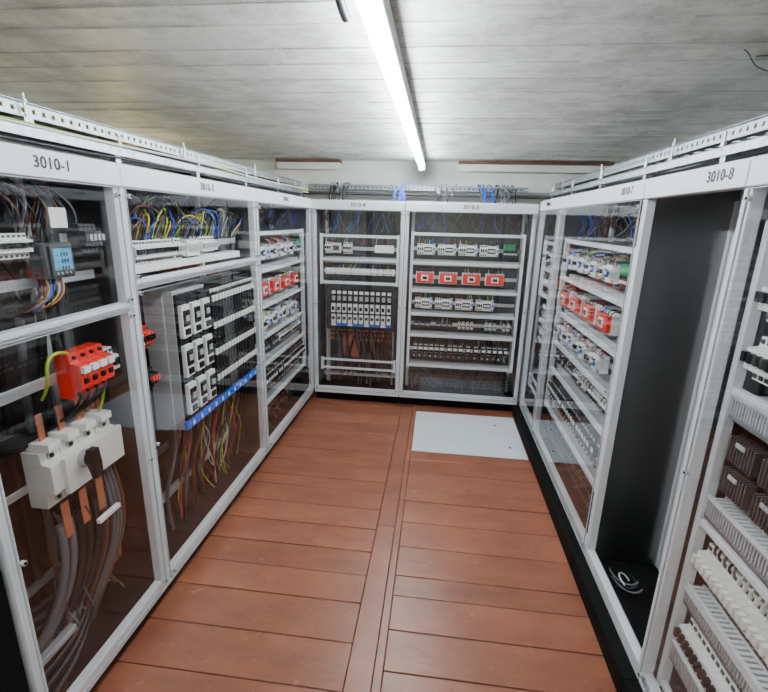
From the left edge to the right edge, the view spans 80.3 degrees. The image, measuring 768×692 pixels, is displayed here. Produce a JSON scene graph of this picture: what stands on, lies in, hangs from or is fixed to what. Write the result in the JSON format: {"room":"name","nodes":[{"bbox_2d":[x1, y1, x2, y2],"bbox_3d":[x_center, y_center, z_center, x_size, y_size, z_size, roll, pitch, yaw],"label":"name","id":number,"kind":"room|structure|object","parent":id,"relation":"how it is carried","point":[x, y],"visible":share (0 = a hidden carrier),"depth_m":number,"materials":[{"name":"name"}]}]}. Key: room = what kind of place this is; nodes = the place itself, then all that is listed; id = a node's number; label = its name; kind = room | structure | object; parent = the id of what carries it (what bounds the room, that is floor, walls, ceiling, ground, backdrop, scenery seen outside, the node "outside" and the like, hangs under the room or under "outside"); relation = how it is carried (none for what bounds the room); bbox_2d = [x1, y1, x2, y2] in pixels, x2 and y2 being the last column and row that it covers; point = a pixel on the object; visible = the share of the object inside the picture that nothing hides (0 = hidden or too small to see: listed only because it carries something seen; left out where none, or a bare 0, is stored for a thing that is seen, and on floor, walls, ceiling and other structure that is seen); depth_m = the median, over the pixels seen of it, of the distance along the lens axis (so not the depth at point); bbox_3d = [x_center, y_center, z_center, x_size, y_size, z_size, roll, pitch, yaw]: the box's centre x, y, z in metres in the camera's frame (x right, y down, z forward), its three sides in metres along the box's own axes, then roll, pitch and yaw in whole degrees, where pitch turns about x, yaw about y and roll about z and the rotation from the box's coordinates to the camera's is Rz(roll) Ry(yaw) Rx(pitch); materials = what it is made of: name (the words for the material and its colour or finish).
{"room":"electrical room","nodes":[
{"label":"electrical room","id":0,"kind":"room"},
{"bbox_2d":[0,101,194,154],"bbox_3d":[-2.391,0.115,1.708,0.100,2.450,7.450,3,15,6],"label":"wall","id":1,"kind":"structure","parent":0,"point":[0,101],"depth_m":3.13,"materials":[{"name":"paint"}]},
{"bbox_2d":[90,378,615,691],"bbox_3d":[-0.190,1.459,1.803,4.600,0.081,7.650,3,15,6],"label":"floor","id":2,"kind":"structure","parent":0,"point":[351,558],"depth_m":2.40,"materials":[{"name":"brown"}]},
{"bbox_2d":[0,569,29,691],"bbox_3d":[-1.367,0.592,0.941,0.431,1.990,0.812,3,15,6],"label":"electrical cabinet","id":3,"kind":"object","parent":2,"relation":"on","point":[13,678],"visible":1,"depth_m":1.38,"materials":[{"name":"black metal"}]},
{"bbox_2d":[0,141,167,691],"bbox_3d":[-1.276,0.372,1.665,0.455,2.035,0.698,3,15,6],"label":"tall cabinet","id":4,"kind":"object","parent":2,"relation":"on","point":[82,561],"visible":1,"depth_m":1.77,"materials":[{"name":"metal"}]},
{"bbox_2d":[115,163,267,600],"bbox_3d":[-1.156,0.107,2.639,0.455,2.035,1.328,3,15,6],"label":"tall cabinet","id":5,"kind":"object","parent":2,"relation":"on","point":[192,242],"visible":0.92,"depth_m":2.58,"materials":[{"name":"metal"}]},
{"bbox_2d":[0,119,302,196],"bbox_3d":[-1.002,-0.911,2.285,0.041,0.121,4.018,3,15,6],"label":"channel","id":6,"kind":"object","parent":5,"relation":"on","point":[6,126],"visible":0.98,"depth_m":1.79,"materials":[{"name":"metal"}]},
{"bbox_2d":[0,92,300,186],"bbox_3d":[-1.141,-1.003,2.346,0.200,0.100,4.350,3,15,6],"label":"cable tray","id":7,"kind":"object","parent":6,"relation":"attached to","point":[16,113],"visible":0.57,"depth_m":1.84,"materials":[{"name":"metal"}]},
{"bbox_2d":[0,102,297,184],"bbox_3d":[-1.138,-1.008,2.371,0.133,0.027,4.200,3,15,6],"label":"cable bundle","id":8,"kind":"object","parent":7,"relation":"in","point":[11,106],"visible":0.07,"depth_m":1.81,"materials":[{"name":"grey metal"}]},
{"bbox_2d":[0,115,308,196],"bbox_3d":[-1.127,-0.932,2.390,0.325,0.088,4.202,3,15,6],"label":"cable bundle","id":9,"kind":"object","parent":5,"relation":"on","point":[4,137],"visible":0.41,"depth_m":1.88,"materials":[{"name":"grey"}]},
{"bbox_2d":[254,188,314,462],"bbox_3d":[-0.999,-0.242,3.923,0.455,2.035,1.343,3,15,6],"label":"tall cabinet","id":10,"kind":"object","parent":2,"relation":"on","point":[284,221],"visible":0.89,"depth_m":4.04,"materials":[{"name":"metal"}]},
{"bbox_2d":[312,199,405,402],"bbox_3d":[-0.243,-0.432,4.697,0.883,2.028,0.455,3,15,6],"label":"tall cabinet","id":11,"kind":"object","parent":2,"relation":"on","point":[358,245],"visible":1,"depth_m":4.63,"materials":[{"name":"metal"}]},
{"bbox_2d":[399,201,538,410],"bbox_3d":[0.790,-0.373,4.585,1.188,2.028,0.455,3,15,6],"label":"tall cabinet","id":12,"kind":"object","parent":2,"relation":"on","point":[468,266],"visible":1,"depth_m":4.51,"materials":[{"name":"metal"}]},
{"bbox_2d":[315,182,521,203],"bbox_3d":[0.300,-1.466,4.355,2.000,0.178,0.190,3,15,6],"label":"cable bundle","id":13,"kind":"object","parent":12,"relation":"on","point":[402,198],"visible":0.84,"depth_m":4.30,"materials":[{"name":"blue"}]},
{"bbox_2d":[308,181,528,194],"bbox_3d":[0.307,-1.517,4.392,2.100,0.100,0.160,3,15,6],"label":"cable tray","id":14,"kind":"object","parent":12,"relation":"on","point":[310,186],"visible":0.8,"depth_m":4.34,"materials":[{"name":"metal"}]},
{"bbox_2d":[411,411,527,459],"bbox_3d":[0.749,0.793,4.141,0.950,0.010,0.820,3,15,6],"label":"cover plate","id":15,"kind":"object","parent":2,"relation":"on","point":[444,433],"visible":1,"depth_m":4.07,"materials":[{"name":"paint"}]},
{"bbox_2d":[512,197,561,443],"bbox_3d":[1.524,-0.200,3.972,0.490,2.057,0.678,3,15,6],"label":"tall cabinet","id":16,"kind":"object","parent":2,"relation":"on","point":[523,414],"visible":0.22,"depth_m":4.18,"materials":[{"name":"metal"}]},
{"bbox_2d":[524,179,648,570],"bbox_3d":[1.397,0.081,2.938,0.490,2.057,1.476,3,15,6],"label":"tall cabinet","id":17,"kind":"object","parent":2,"relation":"on","point":[598,234],"visible":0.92,"depth_m":3.00,"materials":[{"name":"metal"}]},
{"bbox_2d":[550,131,767,198],"bbox_3d":[1.232,-0.806,2.039,0.041,0.119,4.018,3,15,6],"label":"channel","id":18,"kind":"object","parent":17,"relation":"on","point":[725,153],"visible":0.95,"depth_m":1.80,"materials":[{"name":"metal"}]},
{"bbox_2d":[554,114,767,189],"bbox_3d":[1.391,-0.880,2.068,0.200,0.100,4.350,3,15,6],"label":"cable tray","id":19,"kind":"object","parent":18,"relation":"attached to","point":[761,130],"visible":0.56,"depth_m":1.98,"materials":[{"name":"metal"}]},
{"bbox_2d":[571,156,756,691],"bbox_3d":[1.269,0.365,1.894,0.490,2.057,0.696,3,15,6],"label":"tall cabinet","id":20,"kind":"object","parent":2,"relation":"on","point":[691,220],"visible":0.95,"depth_m":2.15,"materials":[{"name":"metal"}]},
{"bbox_2d":[556,149,767,197],"bbox_3d":[1.390,-0.799,2.116,0.237,0.061,4.202,3,15,6],"label":"cable bundle","id":21,"kind":"object","parent":20,"relation":"on","point":[765,151],"visible":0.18,"depth_m":1.90,"materials":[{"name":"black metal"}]},
{"bbox_2d":[620,154,767,691],"bbox_3d":[1.173,0.576,1.116,0.490,2.057,0.918,3,15,6],"label":"tall cabinet","id":22,"kind":"object","parent":2,"relation":"on","point":[708,631],"visible":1,"depth_m":1.44,"materials":[{"name":"metal"}]},
{"bbox_2d":[0,0,767,163],"bbox_3d":[-0.125,-0.987,1.130,4.600,0.104,7.650,3,15,6],"label":"ceiling","id":23,"kind":"structure","parent":0,"point":[612,81],"depth_m":1.91,"materials":[{"name":"paint"}]},
{"bbox_2d":[335,0,349,22],"bbox_3d":[-0.114,-0.886,1.105,0.028,0.101,0.212,3,15,6],"label":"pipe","id":24,"kind":"object","parent":23,"relation":"attached to","point":[344,14],"visible":1,"depth_m":1.17,"materials":[{"name":"grey plastic"}]},
{"bbox_2d":[355,0,425,170],"bbox_3d":[0.155,-1.290,2.675,0.062,0.116,3.675,3,15,6],"label":"fluorescent light","id":25,"kind":"object","parent":23,"relation":"attached to","point":[377,16],"visible":1,"depth_m":1.52,"materials":[{"name":"white plastic"}]},
{"bbox_2d":[275,158,614,172],"bbox_3d":[0.546,-1.813,4.585,3.340,0.090,0.140,3,15,6],"label":"steel beam","id":26,"kind":"structure","parent":23,"relation":"attached to","point":[479,166],"depth_m":4.50,"materials":[{"name":"metal"}]},
{"bbox_2d":[744,49,767,71],"bbox_3d":[1.416,-1.037,1.662,0.342,0.006,0.263,3,15,6],"label":"wire","id":27,"kind":"object","parent":23,"relation":"hanging from","point":[744,49],"depth_m":1.63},
{"bbox_2d":[212,159,633,391],"bbox_3d":[0.288,-0.743,5.085,4.600,2.450,0.100,3,15,6],"label":"wall","id":28,"kind":"structure","parent":0,"point":[355,172],"depth_m":4.76,"materials":[{"name":"paint"}]},
{"bbox_2d":[301,185,557,193],"bbox_3d":[0.303,-1.644,4.760,4.400,0.040,0.050,3,15,6],"label":"trim","id":29,"kind":"structure","parent":28,"relation":"attached to","point":[543,191],"depth_m":4.60,"materials":[{"name":"paint"}]},
{"bbox_2d":[303,191,556,198],"bbox_3d":[0.395,-1.568,4.717,4.000,0.036,0.036,3,15,6],"label":"conduit pipe","id":30,"kind":"object","parent":28,"relation":"attached to","point":[310,192],"visible":0.53,"depth_m":4.70,"materials":[{"name":"grey metal"}]}
]}

